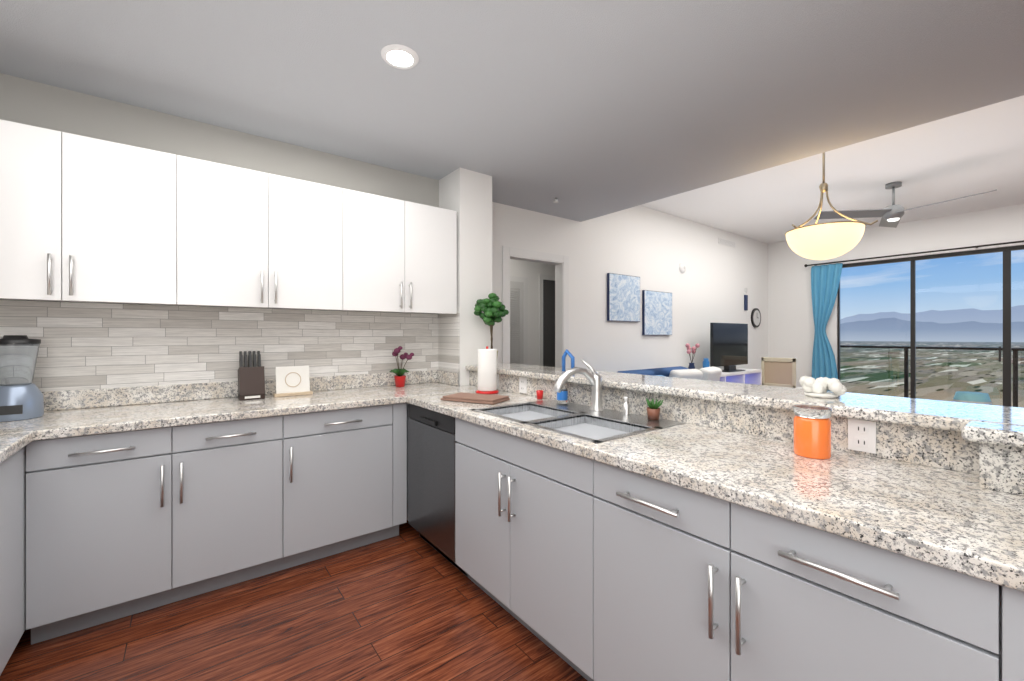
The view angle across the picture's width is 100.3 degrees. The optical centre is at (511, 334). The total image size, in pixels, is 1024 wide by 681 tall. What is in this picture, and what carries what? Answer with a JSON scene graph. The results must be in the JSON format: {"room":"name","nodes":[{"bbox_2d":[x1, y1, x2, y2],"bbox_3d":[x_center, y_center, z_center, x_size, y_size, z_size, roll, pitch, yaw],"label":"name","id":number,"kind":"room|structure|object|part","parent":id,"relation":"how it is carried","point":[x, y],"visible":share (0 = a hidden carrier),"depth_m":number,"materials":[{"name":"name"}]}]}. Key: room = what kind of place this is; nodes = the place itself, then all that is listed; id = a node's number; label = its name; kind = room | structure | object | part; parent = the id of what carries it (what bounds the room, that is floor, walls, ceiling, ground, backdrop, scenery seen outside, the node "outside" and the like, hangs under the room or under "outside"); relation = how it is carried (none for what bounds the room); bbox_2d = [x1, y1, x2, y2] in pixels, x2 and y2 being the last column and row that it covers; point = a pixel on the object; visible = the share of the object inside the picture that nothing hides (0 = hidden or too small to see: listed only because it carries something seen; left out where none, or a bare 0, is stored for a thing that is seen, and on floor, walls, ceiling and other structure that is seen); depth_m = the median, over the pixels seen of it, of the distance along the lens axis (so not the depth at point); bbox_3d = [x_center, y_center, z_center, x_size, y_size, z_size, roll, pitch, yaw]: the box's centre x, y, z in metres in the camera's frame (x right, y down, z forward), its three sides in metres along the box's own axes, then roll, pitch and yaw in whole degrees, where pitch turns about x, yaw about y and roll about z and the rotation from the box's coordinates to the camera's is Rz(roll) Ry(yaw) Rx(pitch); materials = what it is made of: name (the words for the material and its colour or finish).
{"room":"kitchen","nodes":[
{"label":"kitchen","id":0,"kind":"room"},
{"bbox_2d":[0,73,438,313],"bbox_3d":[-2.532,0.012,2.133,4.760,2.580,0.120,0,0,-37],"label":"wall","id":1,"kind":"structure","parent":0,"point":[31,103],"depth_m":2.54,"materials":[{"name":"grey paint"}]},
{"bbox_2d":[0,119,63,301],"bbox_3d":[-2.355,-0.558,1.984,0.420,0.771,0.328,0,0,-37],"label":"upper cabinet","id":2,"kind":"object","parent":1,"relation":"attached to","point":[31,157],"depth_m":1.92,"materials":[{"name":"white wood"}]},
{"bbox_2d":[64,132,179,305],"bbox_3d":[-2.021,-0.558,2.239,0.420,0.771,0.328,0,0,-37],"label":"upper cabinet","id":3,"kind":"object","parent":1,"relation":"attached to","point":[124,224],"depth_m":2.11,"materials":[{"name":"white wood"}]},
{"bbox_2d":[180,156,271,307],"bbox_3d":[-1.687,-0.558,2.494,0.420,0.771,0.328,0,0,-37],"label":"upper cabinet","id":4,"kind":"object","parent":1,"relation":"attached to","point":[226,210],"depth_m":2.36,"materials":[{"name":"white wood"}]},
{"bbox_2d":[42,368,435,411],"bbox_3d":[-1.726,0.339,2.658,2.818,0.100,0.019,0,0,-37],"label":"backsplash","id":5,"kind":"structure","parent":1,"relation":"attached to","point":[215,389],"depth_m":2.51,"materials":[{"name":"beige stone"}]},
{"bbox_2d":[268,174,343,310],"bbox_3d":[-1.354,-0.558,2.749,0.420,0.771,0.328,0,0,-37],"label":"upper cabinet","id":6,"kind":"object","parent":1,"relation":"attached to","point":[308,217],"depth_m":2.62,"materials":[{"name":"white wood"}]},
{"bbox_2d":[344,189,407,312],"bbox_3d":[-1.020,-0.558,3.003,0.420,0.771,0.328,0,0,-37],"label":"upper cabinet","id":7,"kind":"object","parent":1,"relation":"attached to","point":[375,226],"depth_m":2.87,"materials":[{"name":"white wood"}]},
{"bbox_2d":[404,201,456,313],"bbox_3d":[-0.686,-0.558,3.258,0.420,0.771,0.328,0,0,-37],"label":"upper cabinet","id":8,"kind":"object","parent":1,"relation":"attached to","point":[432,231],"depth_m":3.13,"materials":[{"name":"white wood"}]},
{"bbox_2d":[436,368,1023,483],"bbox_3d":[0.394,0.331,2.279,0.128,0.116,3.156,0,0,-37],"label":"backsplash","id":9,"kind":"structure","parent":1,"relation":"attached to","point":[982,455],"depth_m":1.40,"materials":[{"name":"beige stone"}]},
{"bbox_2d":[0,520,587,680],"bbox_3d":[1.575,1.332,2.299,11.690,0.060,8.000,0,0,-37],"label":"floor","id":10,"kind":"structure","parent":0,"point":[408,603],"depth_m":1.85,"materials":[{"name":"brown wood"}]},
{"bbox_2d":[0,448,27,674],"bbox_3d":[-1.677,0.865,0.822,0.628,0.874,2.998,0,0,-37],"label":"base cabinet","id":11,"kind":"object","parent":10,"relation":"on","point":[14,474],"depth_m":1.62,"materials":[{"name":"wood"}]},
{"bbox_2d":[0,432,35,463],"bbox_3d":[-1.482,0.408,0.576,0.680,0.040,2.370,0,0,-37],"label":"countertop","id":12,"kind":"structure","parent":11,"relation":"on","point":[11,443],"depth_m":1.59,"materials":[{"name":"beige stone"}]},
{"bbox_2d":[28,416,287,644],"bbox_3d":[-1.783,0.865,2.251,0.933,0.874,0.598,0,0,-37],"label":"base cabinet","id":13,"kind":"object","parent":10,"relation":"on","point":[121,524],"depth_m":1.97,"materials":[{"name":"wood"}]},
{"bbox_2d":[0,384,475,439],"bbox_3d":[-1.499,0.408,2.449,2.926,0.040,0.628,0,0,-37],"label":"countertop","id":14,"kind":"structure","parent":13,"relation":"on","point":[67,423],"depth_m":2.22,"materials":[{"name":"beige stone"}]},
{"bbox_2d":[0,335,43,421],"bbox_3d":[-2.302,0.194,1.980,0.180,0.385,0.182,0,0,-37],"label":"blender","id":15,"kind":"object","parent":14,"relation":"on","point":[21,396],"visible":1,"depth_m":1.94,"materials":[{"name":"blue"}]},
{"bbox_2d":[238,351,264,399],"bbox_3d":[-1.596,0.244,2.613,0.130,0.285,0.166,0,0,-37],"label":"knife block","id":16,"kind":"object","parent":14,"relation":"on","point":[251,382],"visible":0.98,"depth_m":2.57,"materials":[{"name":"brown wood"}]},
{"bbox_2d":[273,366,312,396],"bbox_3d":[-1.399,0.294,2.734,0.220,0.184,0.051,0,0,-37],"label":"card stand","id":17,"kind":"object","parent":14,"relation":"on","point":[292,380],"visible":1,"depth_m":2.74,"materials":[{"name":"white paper"}]},
{"bbox_2d":[389,346,413,386],"bbox_3d":[-0.825,0.234,3.192,0.158,0.304,0.146,0,0,-37],"label":"potted plant","id":18,"kind":"object","parent":14,"relation":"on","point":[400,378],"visible":1,"depth_m":3.16,"materials":[{"name":"red"}]},
{"bbox_2d":[288,404,403,567],"bbox_3d":[-1.132,0.865,2.748,0.705,0.874,0.598,0,0,-37],"label":"base cabinet","id":19,"kind":"object","parent":10,"relation":"on","point":[346,468],"depth_m":2.49,"materials":[{"name":"wood"}]},
{"bbox_2d":[404,404,451,562],"bbox_3d":[-0.227,0.865,2.669,0.635,0.874,0.592,0,0,-37],"label":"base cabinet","id":20,"kind":"object","parent":10,"relation":"on","point":[427,435],"depth_m":2.48,"materials":[{"name":"metal"}]},
{"bbox_2d":[452,420,587,679],"bbox_3d":[0.243,0.865,2.054,0.635,0.874,0.956,0,0,-37],"label":"base cabinet","id":21,"kind":"object","parent":10,"relation":"on","point":[520,508],"depth_m":1.77,"materials":[{"name":"wood"}]},
{"bbox_2d":[618,366,721,380],"bbox_3d":[1.731,0.820,4.866,1.813,0.864,0.990,0,0,-37],"label":"sofa","id":22,"kind":"object","parent":10,"relation":"on","point":[711,373],"visible":0.17,"depth_m":4.92,"materials":[{"name":"blue"}]},
{"bbox_2d":[720,368,761,384],"bbox_3d":[2.954,0.912,6.120,1.680,0.780,0.480,0,0,-37],"label":"media console","id":23,"kind":"object","parent":10,"relation":"on","point":[750,376],"visible":0.02,"depth_m":6.26,"materials":[{"name":"white wood"}]},
{"bbox_2d":[685,343,699,368],"bbox_3d":[2.369,0.316,5.651,0.178,0.410,0.178,0,0,-37],"label":"vase","id":24,"kind":"object","parent":23,"relation":"on","point":[693,351],"visible":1,"depth_m":5.63,"materials":[{"name":"blue plant"}]},
{"bbox_2d":[703,358,708,367],"bbox_3d":[2.582,0.416,5.685,0.082,0.210,0.084,0,0,-37],"label":"bottle","id":25,"kind":"object","parent":23,"relation":"on","point":[705,363],"visible":0.62,"depth_m":5.66,"materials":[{"name":"blue"}]},
{"bbox_2d":[710,323,747,371],"bbox_3d":[3.146,0.176,6.166,1.040,0.689,0.220,0,0,-37],"label":"tv","id":26,"kind":"object","parent":23,"relation":"on","point":[729,347],"visible":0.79,"depth_m":6.10,"materials":[{"name":"black plastic"}]},
{"bbox_2d":[761,357,802,388],"bbox_3d":[4.165,0.822,6.529,0.500,0.960,0.460,0,0,-37],"label":"chair","id":27,"kind":"object","parent":10,"relation":"on","point":[780,372],"visible":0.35,"depth_m":6.37,"materials":[{"name":"beige fabric"}]},
{"bbox_2d":[588,460,1023,680],"bbox_3d":[0.835,0.865,1.278,0.635,0.874,0.995,0,0,-37],"label":"base cabinet","id":28,"kind":"object","parent":10,"relation":"on","point":[598,526],"depth_m":1.05,"materials":[{"name":"wood"}]},
{"bbox_2d":[404,388,1023,595],"bbox_3d":[0.363,0.456,1.882,0.656,0.134,2.559,0,0,-37],"label":"countertop","id":29,"kind":"structure","parent":28,"relation":"on","point":[968,525],"depth_m":1.09,"materials":[{"name":"beige stone"}]},
{"bbox_2d":[441,392,509,404],"bbox_3d":[-0.217,0.373,2.529,0.360,0.024,0.200,0,0,28],"label":"cutting board","id":30,"kind":"object","parent":29,"relation":"on","point":[477,398],"visible":0.98,"depth_m":2.47,"materials":[{"name":"brown wood"}]},
{"bbox_2d":[476,346,498,393],"bbox_3d":[-0.166,0.232,2.857,0.156,0.310,0.156,0,0,-37],"label":"paper towel","id":31,"kind":"object","parent":29,"relation":"on","point":[487,370],"visible":0.98,"depth_m":2.80,"materials":[{"name":"white paper"}]},
{"bbox_2d":[536,390,542,398],"bbox_3d":[0.168,0.361,2.584,0.044,0.050,0.044,0,0,-37],"label":"glass","id":32,"kind":"object","parent":29,"relation":"on","point":[539,393],"visible":1,"depth_m":2.57,"materials":[{"name":"red glass"}]},
{"bbox_2d":[557,384,567,403],"bbox_3d":[0.282,0.312,2.394,0.059,0.140,0.061,0,0,-37],"label":"dish soap","id":33,"kind":"object","parent":29,"relation":"on","point":[562,396],"visible":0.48,"depth_m":2.37,"materials":[{"name":"blue plastic"}]},
{"bbox_2d":[472,400,687,443],"bbox_3d":[0.270,0.485,2.039,0.570,0.202,0.860,0,0,-37],"label":"sink","id":34,"kind":"object","parent":29,"relation":"in","point":[571,418],"depth_m":2.00,"materials":[{"name":"silver metal"}]},
{"bbox_2d":[552,359,607,411],"bbox_3d":[0.337,0.254,2.146,0.259,0.260,0.127,0,0,-37],"label":"faucet","id":35,"kind":"object","parent":29,"relation":"on","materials":[{"name":"silver metal"}]},
{"bbox_2d":[622,396,630,415],"bbox_3d":[0.551,0.340,2.059,0.035,0.088,0.036,0,0,-37],"label":"soap dispenser","id":36,"kind":"object","parent":29,"relation":"on","point":[626,406],"depth_m":2.05,"materials":[{"name":"silver metal"}]},
{"bbox_2d":[646,398,662,419],"bbox_3d":[0.637,0.337,1.940,0.077,0.091,0.081,0,0,-37],"label":"succulent","id":37,"kind":"object","parent":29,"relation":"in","point":[653,411],"visible":0.96,"depth_m":1.92,"materials":[{"name":"green plant"}]},
{"bbox_2d":[793,404,831,458],"bbox_3d":[0.966,0.306,1.375,0.104,0.160,0.104,0,0,-37],"label":"candle jar","id":38,"kind":"object","parent":29,"relation":"on","point":[812,431],"visible":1,"depth_m":1.34,"materials":[{"name":"orange glass"}]},
{"bbox_2d":[465,364,1023,439],"bbox_3d":[0.669,0.252,2.283,0.430,0.038,2.834,0,0,-37],"label":"countertop","id":39,"kind":"structure","parent":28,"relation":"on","point":[969,419],"depth_m":1.50,"materials":[{"name":"beige stone"}]},
{"bbox_2d":[474,293,508,356],"bbox_3d":[-0.159,-0.045,3.241,0.247,0.551,0.257,0,0,-37],"label":"topiary","id":40,"kind":"object","parent":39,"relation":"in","point":[493,309],"visible":0.96,"depth_m":3.18,"materials":[{"name":"green plant"}]},
{"bbox_2d":[562,349,574,370],"bbox_3d":[0.351,0.160,2.674,0.024,0.140,0.104,0,0,-37],"label":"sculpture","id":41,"kind":"object","parent":39,"relation":"on","point":[571,356],"visible":0.83,"depth_m":2.68,"materials":[{"name":"blue"}]},
{"bbox_2d":[799,376,846,397],"bbox_3d":[1.165,0.195,1.609,0.110,0.072,0.156,0,0,-37],"label":"sculpture","id":42,"kind":"object","parent":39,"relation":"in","point":[819,387],"visible":1,"depth_m":1.59,"materials":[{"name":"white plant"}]},
{"bbox_2d":[439,168,491,385],"bbox_3d":[-0.472,0.012,3.605,0.300,2.580,0.640,0,0,-37],"label":"column","id":43,"kind":"structure","parent":0,"point":[466,194],"depth_m":3.33,"materials":[{"name":"white paint"}]},
{"bbox_2d":[0,0,1023,221],"bbox_3d":[0.076,-1.498,0.275,6.650,0.440,6.400,0,0,-37],"label":"ceiling","id":44,"kind":"structure","parent":0,"point":[582,110],"depth_m":2.10,"materials":[{"name":"grey paint"}]},
{"bbox_2d":[381,44,418,68],"bbox_3d":[-0.514,-1.272,1.962,0.170,0.012,0.170,0,0,-37],"label":"recessed light","id":45,"kind":"object","parent":44,"relation":"in","point":[400,55],"visible":1,"depth_m":1.95,"materials":[{"name":"white"}]},
{"bbox_2d":[510,259,554,365],"bbox_3d":[0.227,0.012,6.051,4.500,2.580,0.100,0,0,-37],"label":"wall","id":46,"kind":"structure","parent":0,"point":[531,271],"depth_m":6.02,"materials":[{"name":"white paint"}]},
{"bbox_2d":[510,276,527,364],"bbox_3d":[-0.117,0.252,5.710,0.840,2.100,0.022,0,0,-37],"label":"door","id":47,"kind":"structure","parent":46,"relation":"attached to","point":[519,329],"depth_m":5.87,"materials":[{"name":"white wood"}]},
{"bbox_2d":[539,274,554,366],"bbox_3d":[0.871,0.217,6.229,0.920,2.170,0.412,0,0,-37],"label":"door","id":48,"kind":"structure","parent":46,"relation":"in","point":[546,320],"depth_m":6.19,"materials":[{"name":"black"}]},
{"bbox_2d":[492,202,767,371],"bbox_3d":[2.081,-0.183,5.871,6.510,2.970,0.136,0,0,-37],"label":"wall","id":49,"kind":"structure","parent":0,"point":[652,249],"depth_m":5.53,"materials":[{"name":"white paint"}]},
{"bbox_2d":[502,246,568,367],"bbox_3d":[0.232,0.217,4.479,0.900,2.170,0.125,0,0,-37],"label":"trim","id":50,"kind":"structure","parent":49,"relation":"attached to","point":[560,262],"depth_m":4.64,"materials":[{"name":"white"}]},
{"bbox_3d":[1.385,-0.453,5.275,0.600,0.570,0.034,0,0,-37],"label":"canvas art","id":51,"kind":"part","parent":49,"relation":"part of"},
{"bbox_3d":[1.945,-0.288,5.703,0.630,0.580,0.034,0,0,-37],"label":"canvas art","id":52,"kind":"part","parent":49,"relation":"part of"},
{"bbox_2d":[679,263,685,272],"bbox_3d":[2.436,-0.954,6.074,0.150,0.150,0.041,0,0,-37],"label":"detector","id":53,"kind":"object","parent":49,"relation":"attached to","point":[682,267],"visible":0.96,"depth_m":6.05,"materials":[{"name":"white plastic"}]},
{"bbox_2d":[718,238,735,247],"bbox_3d":[3.465,-1.483,6.877,0.550,0.090,0.012,0,0,-37],"label":"air vent grille","id":54,"kind":"object","parent":49,"relation":"attached to","point":[726,242],"visible":0.98,"depth_m":6.87,"materials":[{"name":"white metal"}]},
{"bbox_3d":[3.979,-0.608,7.266,0.100,0.380,0.018,0,0,-37],"label":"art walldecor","id":55,"kind":"part","parent":49,"relation":"part of","materials":[{"name":"blue"}]},
{"bbox_2d":[751,308,760,327],"bbox_3d":[4.278,-0.298,7.485,0.340,0.340,0.033,0,0,-37],"label":"wall clock","id":56,"kind":"object","parent":49,"relation":"attached to","point":[755,317],"visible":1,"depth_m":7.46,"materials":[{"name":"black plastic"}]},
{"bbox_2d":[640,95,1023,243],"bbox_3d":[4.691,-1.693,3.861,5.040,0.050,6.500,0,0,-37],"label":"ceiling","id":57,"kind":"structure","parent":0,"point":[975,151],"depth_m":4.64,"materials":[{"name":"white paint"}]},
{"bbox_2d":[784,152,877,259],"bbox_3d":[2.387,-1.123,3.236,0.556,1.090,0.570,0,0,-37],"label":"pendant lamp","id":58,"kind":"object","parent":57,"relation":"hanging from","point":[823,241],"visible":0.94,"depth_m":3.14,"materials":[{"name":"beige glass"}]},
{"bbox_2d":[814,181,996,227],"bbox_3d":[4.320,-1.460,4.696,1.369,0.415,1.369,0,0,-37],"label":"ceiling fan","id":59,"kind":"object","parent":57,"relation":"hanging from","point":[892,214],"visible":1,"depth_m":4.71,"materials":[{"name":"grey metal"}]},
{"bbox_2d":[768,204,1023,386],"bbox_3d":[6.647,-0.183,5.354,0.120,2.970,6.500,0,0,-37],"label":"wall","id":60,"kind":"structure","parent":0,"point":[791,330],"depth_m":6.82,"materials":[{"name":"white paint"}]},
{"bbox_2d":[804,240,1023,266],"bbox_3d":[6.706,-1.178,5.081,0.111,0.050,5.595,0,0,-37],"label":"curtain rod","id":61,"kind":"object","parent":60,"relation":"attached to","point":[805,265],"visible":1,"depth_m":6.14,"materials":[{"name":"brown metal"}]},
{"bbox_2d":[811,263,842,390],"bbox_3d":[5.173,0.046,7.034,0.053,2.405,0.435,0,0,-37],"label":"curtain","id":62,"kind":"object","parent":61,"relation":"hanging from","point":[825,280],"visible":0.88,"depth_m":7.06,"materials":[{"name":"blue fabric"}]},
{"bbox_2d":[837,245,1023,406],"bbox_3d":[6.747,0.077,5.223,0.080,2.450,4.600,0,0,-37],"label":"window","id":63,"kind":"structure","parent":60,"relation":"in","point":[1007,320],"depth_m":5.99,"materials":[{"name":"grey"}]},
{"label":"outside","id":64,"kind":"structure","parent":0,"visible":0},
{"bbox_2d":[840,341,1023,407],"bbox_3d":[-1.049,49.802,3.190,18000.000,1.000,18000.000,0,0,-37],"label":"ground","id":65,"kind":"structure","parent":64,"point":[924,365],"depth_m":608.73,"materials":[{"name":"green"}]},
{"bbox_2d":[840,305,1023,323],"bbox_3d":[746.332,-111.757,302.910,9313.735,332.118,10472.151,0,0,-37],"label":"mountains","id":66,"kind":"structure","parent":65,"relation":"on","point":[963,314],"depth_m":3807.69,"materials":[{"name":"blue"}]},
{"bbox_2d":[840,318,1023,341],"bbox_3d":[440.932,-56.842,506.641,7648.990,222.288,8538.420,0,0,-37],"label":"mountains","id":67,"kind":"structure","parent":65,"relation":"on","point":[869,329],"depth_m":3135.70,"materials":[{"name":"blue"}]},
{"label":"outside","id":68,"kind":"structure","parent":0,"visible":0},
{"bbox_3d":[6.978,-0.183,6.362,1.630,3.370,7.700,0,0,-37],"label":"balcony slab","id":69,"kind":"object","parent":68,"visible":0},
{"bbox_2d":[840,345,1023,407],"bbox_3d":[8.032,0.752,6.160,0.060,1.100,6.100,0,0,-37],"label":"balcony railing","id":70,"kind":"object","parent":69,"relation":"on","point":[906,366],"depth_m":7.27,"materials":[{"name":"brown metal"}]},
{"bbox_2d":[953,391,991,404],"bbox_3d":[7.009,1.092,6.511,0.410,0.420,0.410,0,0,-37],"label":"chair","id":71,"kind":"object","parent":69,"relation":"on","point":[967,397],"depth_m":6.40,"materials":[{"name":"teal"}]}
]}

